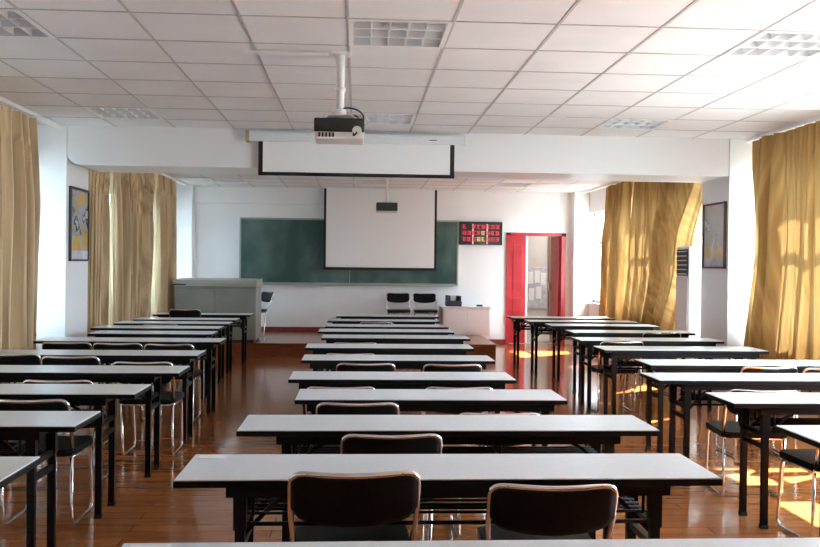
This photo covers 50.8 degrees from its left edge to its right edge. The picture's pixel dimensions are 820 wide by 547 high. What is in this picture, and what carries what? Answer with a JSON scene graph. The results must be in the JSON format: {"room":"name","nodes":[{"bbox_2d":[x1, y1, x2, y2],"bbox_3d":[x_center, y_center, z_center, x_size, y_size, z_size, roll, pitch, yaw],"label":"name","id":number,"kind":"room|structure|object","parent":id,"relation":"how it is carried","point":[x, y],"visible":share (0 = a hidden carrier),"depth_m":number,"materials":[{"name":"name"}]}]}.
{"room":"classroom","nodes":[
{"label":"classroom","id":0,"kind":"room"},
{"bbox_2d":[36,124,88,349],"bbox_3d":[-3.711,-0.152,9.109,0.400,2.920,0.722,1,1,-3],"label":"pillar","id":1,"kind":"structure","parent":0,"point":[62,294],"depth_m":8.76,"materials":[{"name":"white paint"}]},
{"bbox_2d":[68,186,89,260],"bbox_3d":[-3.493,-0.514,9.130,0.030,0.770,0.600,1,1,-3],"label":"framed poster","id":2,"kind":"object","parent":1,"relation":"attached to","point":[79,199],"visible":1,"depth_m":9.10,"materials":[{"name":"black paper"}]},
{"bbox_2d":[72,188,87,250],"bbox_3d":[-3.498,-0.514,9.129,0.012,0.726,0.556,1,1,-3],"label":"print","id":3,"kind":"object","parent":2,"relation":"attached to","point":[79,196],"depth_m":9.14},
{"bbox_2d":[176,185,194,278],"bbox_3d":[-4.103,-0.194,15.538,0.400,2.870,0.280,1,1,-3],"label":"column","id":4,"kind":"structure","parent":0,"point":[185,205],"depth_m":15.40,"materials":[{"name":"white paint"}]},
{"bbox_2d":[194,186,461,206],"bbox_3d":[-1.474,-1.402,15.776,4.850,0.300,0.100,1,1,-3],"label":"soffit","id":5,"kind":"structure","parent":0,"point":[202,194],"depth_m":15.66,"materials":[{"name":"paint"}]},
{"bbox_2d":[194,191,570,343],"bbox_3d":[-0.524,-0.233,15.996,8.080,3.020,0.200,1,1,-3],"label":"wall","id":6,"kind":"structure","parent":0,"point":[481,268],"depth_m":15.93,"materials":[{"name":"paint"}]},
{"bbox_2d":[261,327,330,330],"bbox_3d":[-1.355,1.024,15.851,5.150,0.080,0.015,1,1,-3],"label":"baseboard","id":7,"kind":"structure","parent":6,"relation":"attached to","point":[262,328],"depth_m":15.80,"materials":[{"name":"red"}]},
{"bbox_2d":[239,217,458,286],"bbox_3d":[-1.102,-0.388,15.809,4.000,1.220,0.100,1,1,-3],"label":"chalkboard","id":8,"kind":"object","parent":6,"relation":"attached to","point":[275,251],"visible":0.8,"depth_m":15.78,"materials":[{"name":"green"}]},
{"bbox_2d":[263,284,452,286],"bbox_3d":[-1.108,0.215,15.800,3.800,0.015,0.070,1,1,-3],"label":"chalk tray","id":9,"kind":"object","parent":8,"relation":"on","point":[446,285],"depth_m":15.83,"materials":[{"name":"grey metal"}]},
{"bbox_2d":[459,221,502,244],"bbox_3d":[1.307,-0.742,15.969,0.800,0.430,0.074,1,1,-3],"label":"led display","id":10,"kind":"object","parent":6,"relation":"attached to","point":[470,233],"visible":1,"depth_m":15.94,"materials":[{"name":"black"}]},
{"bbox_2d":[505,233,565,343],"bbox_3d":[2.316,0.276,16.420,1.110,2.060,0.750,1,1,-3],"label":"door","id":11,"kind":"structure","parent":6,"relation":"in","point":[517,243],"depth_m":16.08,"materials":[{"name":"red paint"}]},
{"bbox_2d":[67,125,728,182],"bbox_3d":[-0.064,-1.322,9.325,6.880,0.500,0.710,1,1,-3],"label":"beam","id":12,"kind":"structure","parent":0,"point":[121,149],"depth_m":9.04,"materials":[{"name":"white paint"}]},
{"bbox_2d":[245,130,466,178],"bbox_3d":[-0.547,-1.219,8.879,2.256,0.451,0.112,1,1,-3],"label":"projection screen","id":13,"kind":"object","parent":12,"relation":"attached to","point":[279,153],"visible":0.97,"depth_m":8.87,"materials":[{"name":"white fabric"}]},
{"bbox_2d":[0,0,819,192],"bbox_3d":[0.042,-1.448,6.951,7.600,0.001,17.900,1,1,-3],"label":"ceiling","id":14,"kind":"structure","parent":0,"point":[722,14],"depth_m":6.06,"materials":[{"name":"tile"}]},
{"bbox_2d":[0,9,54,37],"bbox_3d":[-2.464,-1.511,5.014,0.592,0.121,0.592,1,1,-3],"label":"ceiling light","id":15,"kind":"object","parent":14,"relation":"attached to","point":[13,23],"visible":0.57,"depth_m":5.11,"materials":[{"name":"white metal"}]},
{"bbox_2d":[0,96,60,127],"bbox_3d":[-3.418,-1.461,6.509,0.060,0.036,4.440,1,1,-3],"label":"rail","id":16,"kind":"object","parent":14,"relation":"attached to","point":[3,101],"visible":1,"depth_m":7.91,"materials":[{"name":"white metal"}]},
{"bbox_2d":[0,104,40,382],"bbox_3d":[-3.513,-0.240,7.170,0.302,2.440,2.126,1,1,-3],"label":"curtain","id":17,"kind":"object","parent":16,"relation":"hanging from","point":[20,198],"visible":0.87,"depth_m":7.68,"materials":[{"name":"fabric"}]},
{"bbox_2d":[82,107,163,119],"bbox_3d":[-2.647,-1.542,8.008,0.592,0.121,0.592,1,1,-3],"label":"ceiling light","id":18,"kind":"object","parent":14,"relation":"attached to","point":[102,112],"visible":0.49,"depth_m":8.08,"materials":[{"name":"white metal"}]},
{"bbox_2d":[158,173,185,185],"bbox_3d":[-3.770,-1.522,12.283,0.060,0.036,5.590,1,1,-3],"label":"rail","id":19,"kind":"object","parent":14,"relation":"attached to","point":[163,174],"visible":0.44,"depth_m":14.13,"materials":[{"name":"white metal"}]},
{"bbox_2d":[87,169,110,364],"bbox_3d":[-3.635,-0.195,10.078,0.196,2.590,0.949,1,1,-3],"label":"curtain","id":20,"kind":"object","parent":19,"relation":"hanging from","point":[98,182],"visible":0.52,"depth_m":10.06,"materials":[{"name":"fabric"}]},
{"bbox_2d":[109,172,154,324],"bbox_3d":[-3.742,-0.212,11.702,0.318,2.590,2.200,1,1,-3],"label":"curtain","id":21,"kind":"object","parent":19,"relation":"hanging from","point":[131,194],"visible":0.71,"depth_m":11.34,"materials":[{"name":"fabric"}]},
{"bbox_2d":[151,173,176,316],"bbox_3d":[-3.863,-0.233,13.616,0.285,2.590,1.471,1,1,-3],"label":"curtain","id":22,"kind":"object","parent":19,"relation":"hanging from","point":[164,272],"visible":0.74,"depth_m":13.17,"materials":[{"name":"fabric"}]},
{"bbox_2d":[244,50,328,56],"bbox_3d":[-0.800,-1.429,5.607,0.545,0.022,0.036,1,1,-3],"label":"duct","id":23,"kind":"object","parent":14,"relation":"attached to","point":[248,52],"visible":1,"depth_m":5.59,"materials":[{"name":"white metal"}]},
{"bbox_2d":[314,50,368,144],"bbox_3d":[-0.440,-1.150,5.636,0.357,0.580,0.310,1,1,-3],"label":"projector","id":24,"kind":"object","parent":14,"relation":"hanging from","point":[340,127],"visible":1,"depth_m":5.55,"materials":[{"name":"white"}]},
{"bbox_2d":[323,187,437,270],"bbox_3d":[-0.534,-0.799,15.609,2.060,1.483,0.060,1,1,-3],"label":"projection screen","id":25,"kind":"object","parent":14,"relation":"hanging from","point":[356,237],"visible":1,"depth_m":15.60,"materials":[{"name":"white fabric"}]},
{"bbox_2d":[353,113,416,124],"bbox_3d":[-0.251,-1.516,8.154,0.592,0.121,0.592,1,1,-3],"label":"ceiling light","id":26,"kind":"object","parent":14,"relation":"attached to","point":[374,118],"visible":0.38,"depth_m":8.23,"materials":[{"name":"white metal"}]},
{"bbox_2d":[376,178,397,212],"bbox_3d":[-0.370,-1.250,13.828,0.338,0.540,0.294,1,1,-3],"label":"projector","id":27,"kind":"object","parent":14,"relation":"hanging from","point":[384,206],"visible":1,"depth_m":13.71,"materials":[{"name":"white"}]},
{"bbox_2d":[348,19,452,48],"bbox_3d":[-0.069,-1.485,5.160,0.592,0.121,0.592,1,1,-3],"label":"ceiling light","id":28,"kind":"object","parent":14,"relation":"attached to","point":[362,32],"visible":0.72,"depth_m":5.23,"materials":[{"name":"white metal"}]},
{"bbox_2d":[0,0,819,192],"bbox_3d":[0.042,-1.451,6.951,7.600,0.014,17.900,1,1,-3],"label":"ceiling grid","id":29,"kind":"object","parent":14,"relation":"attached to","point":[239,15],"depth_m":6.16,"materials":[{"name":"grey metal"}]},
{"bbox_2d":[584,181,621,192],"bbox_3d":[3.361,-1.446,12.819,0.060,0.036,5.790,1,1,-3],"label":"rail","id":30,"kind":"object","parent":14,"relation":"attached to","point":[614,182],"visible":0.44,"depth_m":14.55,"materials":[{"name":"white metal"}]},
{"bbox_2d":[599,181,632,319],"bbox_3d":[3.252,-0.204,13.866,0.346,2.490,1.708,1,1,-3],"label":"curtain","id":31,"kind":"object","parent":30,"relation":"hanging from","point":[619,197],"visible":0.75,"depth_m":13.40,"materials":[{"name":"gold fabric"}]},
{"bbox_2d":[622,182,701,329],"bbox_3d":[3.391,-0.180,11.633,0.343,2.490,3.097,1,1,-3],"label":"curtain","id":32,"kind":"object","parent":30,"relation":"hanging from","point":[665,216],"visible":0.66,"depth_m":11.58,"materials":[{"name":"gold fabric"}]},
{"bbox_2d":[594,118,673,129],"bbox_3d":[2.144,-1.491,8.301,0.592,0.121,0.592,1,1,-3],"label":"ceiling light","id":33,"kind":"object","parent":14,"relation":"attached to","point":[627,124],"visible":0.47,"depth_m":8.38,"materials":[{"name":"white metal"}]},
{"bbox_2d":[722,31,819,57],"bbox_3d":[2.327,-1.459,5.306,0.592,0.121,0.592,1,1,-3],"label":"ceiling light","id":34,"kind":"object","parent":14,"relation":"attached to","point":[774,44],"visible":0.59,"depth_m":5.38,"materials":[{"name":"white metal"}]},
{"bbox_2d":[745,115,819,141],"bbox_3d":[3.734,-1.381,6.696,0.060,0.036,4.940,1,1,-3],"label":"rail","id":35,"kind":"object","parent":14,"relation":"attached to","point":[816,118],"visible":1,"depth_m":8.29,"materials":[{"name":"white metal"}]},
{"bbox_2d":[743,121,819,392],"bbox_3d":[3.587,-0.144,8.178,0.330,2.490,1.969,1,1,-3],"label":"curtain","id":36,"kind":"object","parent":35,"relation":"hanging from","point":[783,320],"visible":0.89,"depth_m":8.21,"materials":[{"name":"gold fabric"}]},
{"bbox_2d":[0,334,819,546],"bbox_3d":[0.781,1.418,8.278,9.800,0.100,20.800,1,1,-3],"label":"floor","id":37,"kind":"structure","parent":0,"point":[146,510],"depth_m":5.95,"materials":[{"name":"laminate"}]},
{"bbox_2d":[0,456,40,488],"bbox_3d":[-2.312,1.030,2.976,1.890,0.710,0.400,1,1,-3],"label":"folding table","id":38,"kind":"object","parent":37,"relation":"on","point":[11,468],"visible":1,"depth_m":3.08,"materials":[{"name":"white laminate"}]},
{"bbox_2d":[0,353,59,440],"bbox_3d":[-3.029,0.967,6.764,0.438,0.737,0.564,1,1,-3],"label":"chair","id":39,"kind":"object","parent":37,"relation":"on","point":[5,359],"visible":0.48,"depth_m":6.50,"materials":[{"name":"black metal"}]},
{"bbox_2d":[0,399,92,525],"bbox_3d":[-2.002,1.006,4.713,0.438,0.723,0.564,1,1,-3],"label":"chair","id":40,"kind":"object","parent":37,"relation":"on","point":[70,446],"visible":0.61,"depth_m":4.62,"materials":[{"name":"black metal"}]},
{"bbox_2d":[0,411,100,546],"bbox_3d":[-2.443,1.018,3.970,1.890,0.710,0.400,1,1,-3],"label":"folding table","id":41,"kind":"object","parent":37,"relation":"on","point":[27,427],"visible":0.94,"depth_m":3.93,"materials":[{"name":"white laminate"}]},
{"bbox_2d":[22,380,108,485],"bbox_3d":[-2.184,1.003,5.554,0.438,0.708,0.564,1,1,-3],"label":"chair","id":42,"kind":"object","parent":37,"relation":"on","point":[88,426],"visible":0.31,"depth_m":5.32,"materials":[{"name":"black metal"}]},
{"bbox_2d":[42,342,104,408],"bbox_3d":[-3.057,0.963,7.885,0.438,0.723,0.564,1,1,-3],"label":"chair","id":43,"kind":"object","parent":37,"relation":"on","point":[45,345],"visible":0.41,"depth_m":7.61,"materials":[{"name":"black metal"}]},
{"bbox_2d":[41,356,107,444],"bbox_3d":[-2.577,0.980,6.752,0.438,0.723,0.564,1,1,-3],"label":"chair","id":44,"kind":"object","parent":37,"relation":"on","point":[46,360],"visible":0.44,"depth_m":6.48,"materials":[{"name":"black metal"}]},
{"bbox_2d":[0,384,151,518],"bbox_3d":[-2.481,1.009,4.919,1.890,0.710,0.400,1,1,-3],"label":"folding table","id":45,"kind":"object","parent":37,"relation":"on","point":[96,396],"visible":0.73,"depth_m":4.86,"materials":[{"name":"white laminate"}]},
{"bbox_2d":[0,365,189,477],"bbox_3d":[-2.488,0.999,5.860,1.890,0.710,0.400,1,1,-3],"label":"folding table","id":46,"kind":"object","parent":37,"relation":"on","point":[8,373],"visible":0.64,"depth_m":5.77,"materials":[{"name":"white laminate"}]},
{"bbox_2d":[0,349,205,443],"bbox_3d":[-2.534,0.988,6.949,1.690,0.710,0.400,1,1,-3],"label":"folding table","id":47,"kind":"object","parent":37,"relation":"on","point":[177,357],"visible":0.37,"depth_m":6.86,"materials":[{"name":"laminate"}]},
{"bbox_2d":[93,343,144,419],"bbox_3d":[-2.594,0.969,7.853,0.438,0.723,0.564,1,1,-3],"label":"chair","id":48,"kind":"object","parent":37,"relation":"on","point":[96,346],"visible":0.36,"depth_m":7.58,"materials":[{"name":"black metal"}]},
{"bbox_2d":[33,337,226,416],"bbox_3d":[-2.617,0.975,8.146,1.690,0.710,0.400,1,1,-3],"label":"folding table","id":49,"kind":"object","parent":37,"relation":"on","point":[211,344],"visible":0.43,"depth_m":8.06,"materials":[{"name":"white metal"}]},
{"bbox_2d":[113,361,183,454],"bbox_3d":[-1.938,0.990,6.450,0.438,0.723,0.564,1,1,-3],"label":"chair","id":50,"kind":"object","parent":37,"relation":"on","point":[167,398],"visible":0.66,"depth_m":6.35,"materials":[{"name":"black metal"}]},
{"bbox_2d":[87,330,217,401],"bbox_3d":[-2.670,0.966,9.015,1.250,0.710,0.400,1,1,-3],"label":"folding table","id":51,"kind":"object","parent":37,"relation":"on","point":[101,333],"visible":0.41,"depth_m":8.89,"materials":[{"name":"laminate"}]},
{"bbox_2d":[90,325,223,390],"bbox_3d":[-2.841,0.957,9.766,1.400,0.710,0.400,1,1,-3],"label":"folding table","id":52,"kind":"object","parent":37,"relation":"on","point":[101,327],"visible":0.27,"depth_m":9.60,"materials":[{"name":"laminate"}]},
{"bbox_2d":[144,344,201,421],"bbox_3d":[-2.131,0.974,7.821,0.438,0.723,0.564,1,1,-3],"label":"chair","id":53,"kind":"object","parent":37,"relation":"on","point":[197,373],"visible":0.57,"depth_m":7.58,"materials":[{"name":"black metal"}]},
{"bbox_2d":[114,321,232,381],"bbox_3d":[-2.873,0.949,10.535,1.350,0.710,0.400,1,1,-3],"label":"folding table","id":54,"kind":"object","parent":37,"relation":"on","point":[221,333],"visible":0.44,"depth_m":10.44,"materials":[{"name":"laminate"}]},
{"bbox_2d":[169,309,201,364],"bbox_3d":[-3.115,0.884,12.129,0.438,0.795,0.564,1,1,-3],"label":"chair","id":55,"kind":"object","parent":37,"relation":"on","point":[174,313],"visible":0.41,"depth_m":11.87,"materials":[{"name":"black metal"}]},
{"bbox_2d":[133,317,239,373],"bbox_3d":[-2.902,0.942,11.255,1.300,0.710,0.400,1,1,-3],"label":"folding table","id":56,"kind":"object","parent":37,"relation":"on","point":[229,330],"visible":0.41,"depth_m":11.16,"materials":[{"name":"laminate"}]},
{"bbox_2d":[153,313,253,363],"bbox_3d":[-2.950,0.930,12.374,1.360,0.710,0.400,1,1,-3],"label":"folding table","id":57,"kind":"object","parent":37,"relation":"on","point":[243,316],"visible":0.45,"depth_m":12.28,"materials":[{"name":"laminate"}]},
{"bbox_2d":[287,470,420,541],"bbox_3d":[-0.206,1.021,3.059,0.438,0.766,0.564,1,1,-5],"label":"chair","id":58,"kind":"object","parent":37,"relation":"on","point":[345,506],"visible":0.91,"depth_m":2.81,"materials":[{"name":"black plastic"}]},
{"bbox_2d":[217,344,495,356],"bbox_3d":[-1.488,1.187,14.640,5.540,0.185,2.420,1,1,-3],"label":"platform","id":59,"kind":"object","parent":37,"relation":"on","point":[252,349],"depth_m":13.40,"materials":[{"name":"brown wood"}]},
{"bbox_2d":[225,331,496,345],"bbox_3d":[-1.482,1.085,14.634,5.550,0.020,2.430,1,1,-3],"label":"floor","id":60,"kind":"structure","parent":59,"relation":"on","point":[269,337],"depth_m":14.22,"materials":[{"name":"brown wood"}]},
{"bbox_2d":[172,278,262,341],"bbox_3d":[-3.052,0.573,13.779,1.290,0.985,0.836,1,1,-3],"label":"podium","id":61,"kind":"object","parent":60,"relation":"on","point":[208,295],"visible":0.6,"depth_m":13.41,"materials":[{"name":"grey"}]},
{"bbox_2d":[261,291,273,335],"bbox_3d":[-2.655,0.684,14.824,0.564,0.744,0.438,0,1,-38],"label":"chair","id":62,"kind":"object","parent":60,"relation":"on","point":[266,296],"visible":0.59,"depth_m":14.88,"materials":[{"name":"silver metal"}]},
{"bbox_2d":[386,293,410,314],"bbox_3d":[-0.207,0.716,15.479,0.438,0.723,0.564,1,1,-3],"label":"chair","id":63,"kind":"object","parent":60,"relation":"on","point":[390,297],"visible":0.94,"depth_m":15.68,"materials":[{"name":"silver metal"}]},
{"bbox_2d":[412,293,437,324],"bbox_3d":[0.272,0.721,15.508,0.438,0.723,0.564,1,1,-3],"label":"chair","id":64,"kind":"object","parent":60,"relation":"on","point":[417,297],"visible":0.82,"depth_m":15.71,"materials":[{"name":"silver metal"}]},
{"bbox_2d":[439,305,491,334],"bbox_3d":[0.989,0.843,15.654,0.890,0.500,0.590,1,1,-3],"label":"base cabinet","id":65,"kind":"object","parent":60,"relation":"on","point":[463,320],"visible":0.91,"depth_m":15.37,"materials":[{"name":"white wood"}]},
{"bbox_2d":[445,293,461,306],"bbox_3d":[0.784,0.476,15.630,0.280,0.230,0.285,1,1,-3],"label":"printer","id":66,"kind":"object","parent":65,"relation":"on","point":[452,299],"visible":1,"depth_m":15.58,"materials":[{"name":"grey plastic"}]},
{"bbox_2d":[315,402,399,445],"bbox_3d":[-0.290,1.026,4.728,0.438,0.723,0.564,1,1,-3],"label":"chair","id":67,"kind":"object","parent":37,"relation":"on","point":[324,408],"visible":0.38,"depth_m":4.46,"materials":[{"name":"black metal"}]},
{"bbox_2d":[336,363,395,371],"bbox_3d":[-0.339,1.008,6.518,0.438,0.723,0.564,1,1,-3],"label":"chair","id":68,"kind":"object","parent":37,"relation":"on","point":[380,367],"visible":0.33,"depth_m":6.25,"materials":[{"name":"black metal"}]},
{"bbox_2d":[327,319,439,324],"bbox_3d":[-0.355,0.969,11.390,1.460,0.710,0.400,1,1,-3],"label":"folding table","id":69,"kind":"object","parent":37,"relation":"on","point":[333,321],"visible":0.22,"depth_m":11.23,"materials":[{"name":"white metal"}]},
{"bbox_2d":[318,329,453,370],"bbox_3d":[-0.273,0.988,9.632,1.490,0.710,0.400,1,1,-3],"label":"folding table","id":70,"kind":"object","parent":37,"relation":"on","point":[321,331],"visible":0.27,"depth_m":9.47,"materials":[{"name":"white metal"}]},
{"bbox_2d":[325,324,448,328],"bbox_3d":[-0.286,0.980,10.413,1.460,0.710,0.400,1,1,-3],"label":"folding table","id":71,"kind":"object","parent":37,"relation":"on","point":[332,326],"visible":0.27,"depth_m":10.24,"materials":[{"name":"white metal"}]},
{"bbox_2d":[336,314,438,319],"bbox_3d":[-0.328,0.960,12.414,1.460,0.710,0.400,1,1,-3],"label":"folding table","id":72,"kind":"object","parent":37,"relation":"on","point":[342,316],"visible":0.24,"depth_m":12.24,"materials":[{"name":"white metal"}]},
{"bbox_2d":[305,343,473,370],"bbox_3d":[-0.191,1.007,7.794,1.490,0.710,0.400,1,1,-3],"label":"folding table","id":73,"kind":"object","parent":37,"relation":"on","point":[317,348],"visible":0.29,"depth_m":7.64,"materials":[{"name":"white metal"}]},
{"bbox_2d":[340,433,442,540],"bbox_3d":[-0.100,1.036,3.908,0.438,0.723,0.564,1,1,-5],"label":"chair","id":74,"kind":"object","parent":37,"relation":"on","point":[431,443],"visible":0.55,"depth_m":3.64,"materials":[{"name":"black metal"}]},
{"bbox_2d":[321,334,469,343],"bbox_3d":[-0.154,0.997,8.818,1.490,0.710,0.400,1,1,-3],"label":"folding table","id":75,"kind":"object","parent":37,"relation":"on","point":[332,338],"visible":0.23,"depth_m":8.66,"materials":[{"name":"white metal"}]},
{"bbox_2d":[301,354,494,445],"bbox_3d":[-0.102,1.017,6.817,1.490,0.710,0.400,1,1,-3],"label":"folding table","id":76,"kind":"object","parent":37,"relation":"on","point":[317,362],"visible":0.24,"depth_m":6.66,"materials":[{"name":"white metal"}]},
{"bbox_2d":[288,371,515,446],"bbox_3d":[-0.060,1.028,5.718,1.460,0.710,0.400,1,1,-3],"label":"folding table","id":77,"kind":"object","parent":37,"relation":"on","point":[378,380],"visible":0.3,"depth_m":5.57,"materials":[{"name":"laminate"}]},
{"bbox_2d":[294,389,567,445],"bbox_3d":[0.105,1.038,4.897,1.490,0.710,0.400,1,1,-3],"label":"folding table","id":78,"kind":"object","parent":37,"relation":"on","point":[426,400],"visible":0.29,"depth_m":4.77,"materials":[{"name":"laminate"}]},
{"bbox_2d":[173,453,722,541],"bbox_3d":[0.132,1.056,3.155,1.890,0.710,0.400,1,1,-3],"label":"folding table","id":79,"kind":"object","parent":37,"relation":"on","point":[246,478],"visible":0.73,"depth_m":3.06,"materials":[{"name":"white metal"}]},
{"bbox_2d":[236,415,660,541],"bbox_3d":[0.168,1.048,4.029,1.890,0.710,0.400,1,1,-3],"label":"folding table","id":80,"kind":"object","parent":37,"relation":"on","point":[290,431],"visible":0.62,"depth_m":3.92,"materials":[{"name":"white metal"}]},
{"bbox_2d":[421,364,481,445],"bbox_3d":[0.292,1.015,6.527,0.438,0.723,0.564,1,1,-3],"label":"chair","id":81,"kind":"object","parent":37,"relation":"on","point":[428,367],"visible":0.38,"depth_m":6.25,"materials":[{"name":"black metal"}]},
{"bbox_2d":[423,387,492,445],"bbox_3d":[0.283,1.037,5.524,0.438,0.698,0.564,1,1,-3],"label":"chair","id":82,"kind":"object","parent":37,"relation":"on","point":[424,413],"visible":0.16,"depth_m":5.27,"materials":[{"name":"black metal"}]},
{"bbox_2d":[122,538,819,546],"bbox_3d":[0.205,1.067,2.108,1.890,0.710,0.400,1,1,-3],"label":"folding table","id":83,"kind":"object","parent":37,"relation":"on","point":[711,542],"visible":1,"depth_m":2.27,"materials":[{"name":"laminate"}]},
{"bbox_2d":[450,413,539,539],"bbox_3d":[0.431,1.044,4.572,0.438,0.705,0.564,1,1,-3],"label":"chair","id":84,"kind":"object","parent":37,"relation":"on","point":[456,532],"visible":0.16,"depth_m":4.34,"materials":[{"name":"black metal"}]},
{"bbox_2d":[477,483,617,539],"bbox_3d":[0.466,1.050,3.101,0.438,0.723,0.564,1,1,-1],"label":"chair","id":85,"kind":"object","parent":37,"relation":"on","point":[518,511],"visible":0.92,"depth_m":2.85,"materials":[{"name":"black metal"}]},
{"bbox_2d":[507,316,614,366],"bbox_3d":[2.167,0.988,12.486,1.490,0.710,0.400,1,1,-3],"label":"folding table","id":86,"kind":"object","parent":37,"relation":"on","point":[517,320],"visible":0.48,"depth_m":12.34,"materials":[{"name":"white laminate"}]},
{"bbox_2d":[524,320,637,373],"bbox_3d":[2.300,0.997,11.713,1.460,0.710,0.400,1,1,-3],"label":"folding table","id":87,"kind":"object","parent":37,"relation":"on","point":[534,323],"visible":0.52,"depth_m":11.55,"materials":[{"name":"white laminate"}]},
{"bbox_2d":[545,323,658,381],"bbox_3d":[2.417,1.006,10.938,1.360,0.710,0.400,1,1,-3],"label":"folding table","id":88,"kind":"object","parent":37,"relation":"on","point":[555,327],"visible":0.59,"depth_m":10.78,"materials":[{"name":"white laminate"}]},
{"bbox_2d":[591,341,643,411],"bbox_3d":[2.038,1.014,8.617,0.438,0.723,0.564,1,1,-3],"label":"chair","id":89,"kind":"object","parent":37,"relation":"on","point":[598,369],"visible":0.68,"depth_m":8.50,"materials":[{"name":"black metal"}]},
{"bbox_2d":[565,330,695,394],"bbox_3d":[2.502,1.017,9.882,1.400,0.710,0.400,1,1,-3],"label":"folding table","id":90,"kind":"object","parent":37,"relation":"on","point":[575,333],"visible":0.3,"depth_m":9.76,"materials":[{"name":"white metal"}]},
{"bbox_2d":[571,337,723,410],"bbox_3d":[2.414,1.026,8.845,1.460,0.710,0.400,1,1,-3],"label":"folding table","id":91,"kind":"object","parent":37,"relation":"on","point":[589,342],"visible":0.56,"depth_m":8.71,"materials":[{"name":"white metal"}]},
{"bbox_2d":[630,332,680,394],"bbox_3d":[2.759,1.007,9.763,0.438,0.730,0.564,1,1,-3],"label":"chair","id":92,"kind":"object","parent":37,"relation":"on","point":[646,334],"visible":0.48,"depth_m":9.50,"materials":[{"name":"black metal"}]},
{"bbox_2d":[593,346,768,421],"bbox_3d":[2.449,1.036,7.875,1.490,0.710,0.400,1,1,-3],"label":"folding table","id":93,"kind":"object","parent":37,"relation":"on","point":[616,353],"visible":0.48,"depth_m":7.72,"materials":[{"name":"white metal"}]},
{"bbox_2d":[675,246,700,391],"bbox_3d":[3.389,0.528,10.231,0.396,1.700,0.380,1,1,-3],"label":"air conditioner","id":94,"kind":"object","parent":37,"relation":"on","point":[688,279],"visible":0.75,"depth_m":10.04,"materials":[{"name":"white plastic"}]},
{"bbox_2d":[677,249,687,275],"bbox_3d":[3.224,-0.128,10.214,0.022,0.310,0.330,1,1,-3],"label":"vent","id":95,"kind":"object","parent":94,"relation":"attached to","point":[682,254],"depth_m":10.19,"materials":[{"name":"black"}]},
{"bbox_2d":[634,359,819,453],"bbox_3d":[2.637,1.049,6.754,1.690,0.710,0.400,1,1,-3],"label":"folding table","id":96,"kind":"object","parent":37,"relation":"on","point":[657,365],"visible":0.45,"depth_m":6.60,"materials":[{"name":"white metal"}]},
{"bbox_2d":[640,373,819,458],"bbox_3d":[2.455,1.056,5.872,1.700,0.710,0.400,1,1,-3],"label":"folding table","id":97,"kind":"object","parent":37,"relation":"on","point":[688,382],"visible":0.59,"depth_m":5.71,"materials":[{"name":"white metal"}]},
{"bbox_2d":[705,389,797,496],"bbox_3d":[2.145,1.053,5.476,0.438,0.708,0.564,1,1,2],"label":"chair","id":98,"kind":"object","parent":37,"relation":"on","point":[724,429],"visible":0.48,"depth_m":5.38,"materials":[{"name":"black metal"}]},
{"bbox_2d":[715,366,797,455],"bbox_3d":[2.657,1.044,6.671,0.438,0.716,0.564,1,1,-3],"label":"chair","id":99,"kind":"object","parent":37,"relation":"on","point":[747,369],"visible":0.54,"depth_m":6.41,"materials":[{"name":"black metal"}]},
{"bbox_2d":[705,392,819,529],"bbox_3d":[2.592,1.066,4.948,1.700,0.710,0.400,1,1,-3],"label":"folding table","id":100,"kind":"object","parent":37,"relation":"on","point":[766,404],"visible":1,"depth_m":4.81,"materials":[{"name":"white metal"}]},
{"bbox_2d":[775,425,819,537],"bbox_3d":[2.565,1.076,3.905,1.700,0.710,0.400,1,1,-3],"label":"folding table","id":101,"kind":"object","parent":37,"relation":"on","point":[809,434],"visible":1,"depth_m":3.91,"materials":[{"name":"laminate"}]},
{"bbox_2d":[776,447,819,537],"bbox_3d":[2.266,1.056,4.583,0.438,0.723,0.564,1,1,-5],"label":"chair","id":102,"kind":"object","parent":37,"relation":"on","point":[805,459],"visible":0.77,"depth_m":4.63,"materials":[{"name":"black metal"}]},
{"bbox_2d":[527,236,548,333],"bbox_3d":[2.973,-0.218,18.614,4.200,3.020,0.200,1,1,-3],"label":"wall","id":103,"kind":"structure","parent":0,"point":[538,246],"depth_m":18.50,"materials":[{"name":"white paint"}]},
{"bbox_2d":[527,267,546,307],"bbox_3d":[2.715,0.305,18.487,0.440,0.870,0.039,1,1,-3],"label":"notice board","id":104,"kind":"object","parent":103,"relation":"attached to","point":[537,276],"visible":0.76,"depth_m":18.47,"materials":[{"name":"white paper"}]},
{"bbox_2d":[569,192,589,344],"bbox_3d":[3.138,-0.116,15.980,0.290,2.870,0.280,1,1,-3],"label":"column","id":105,"kind":"structure","parent":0,"point":[580,201],"depth_m":15.84,"materials":[{"name":"white paint"}]},
{"bbox_2d":[589,182,818,417],"bbox_3d":[3.939,-0.096,7.202,0.240,3.020,18.300,1,1,-3],"label":"wall","id":106,"kind":"structure","parent":0,"point":[597,198],"depth_m":15.83,"materials":[{"name":"paint"}]},
{"bbox_2d":[587,211,701,305],"bbox_3d":[3.549,-0.246,12.888,0.250,1.660,5.900,1,1,-3],"label":"window","id":107,"kind":"structure","parent":106,"relation":"in","point":[595,301],"depth_m":15.78,"materials":[{"name":"white"}]},
{"bbox_2d":[700,139,754,392],"bbox_3d":[3.515,-0.073,9.550,0.320,2.920,0.722,1,1,-3],"label":"pillar","id":108,"kind":"structure","parent":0,"point":[725,293],"depth_m":9.19,"materials":[{"name":"white paint"}]},
{"bbox_2d":[702,201,726,268],"bbox_3d":[3.346,-0.415,9.507,0.030,0.720,0.580,1,1,-3],"label":"framed poster","id":109,"kind":"object","parent":108,"relation":"attached to","point":[714,228],"visible":1,"depth_m":9.49,"materials":[{"name":"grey paper"}]},
{"bbox_2d":[704,204,723,257],"bbox_3d":[3.351,-0.415,9.508,0.012,0.676,0.536,1,1,-3],"label":"print","id":110,"kind":"object","parent":109,"relation":"attached to","point":[713,213],"depth_m":9.50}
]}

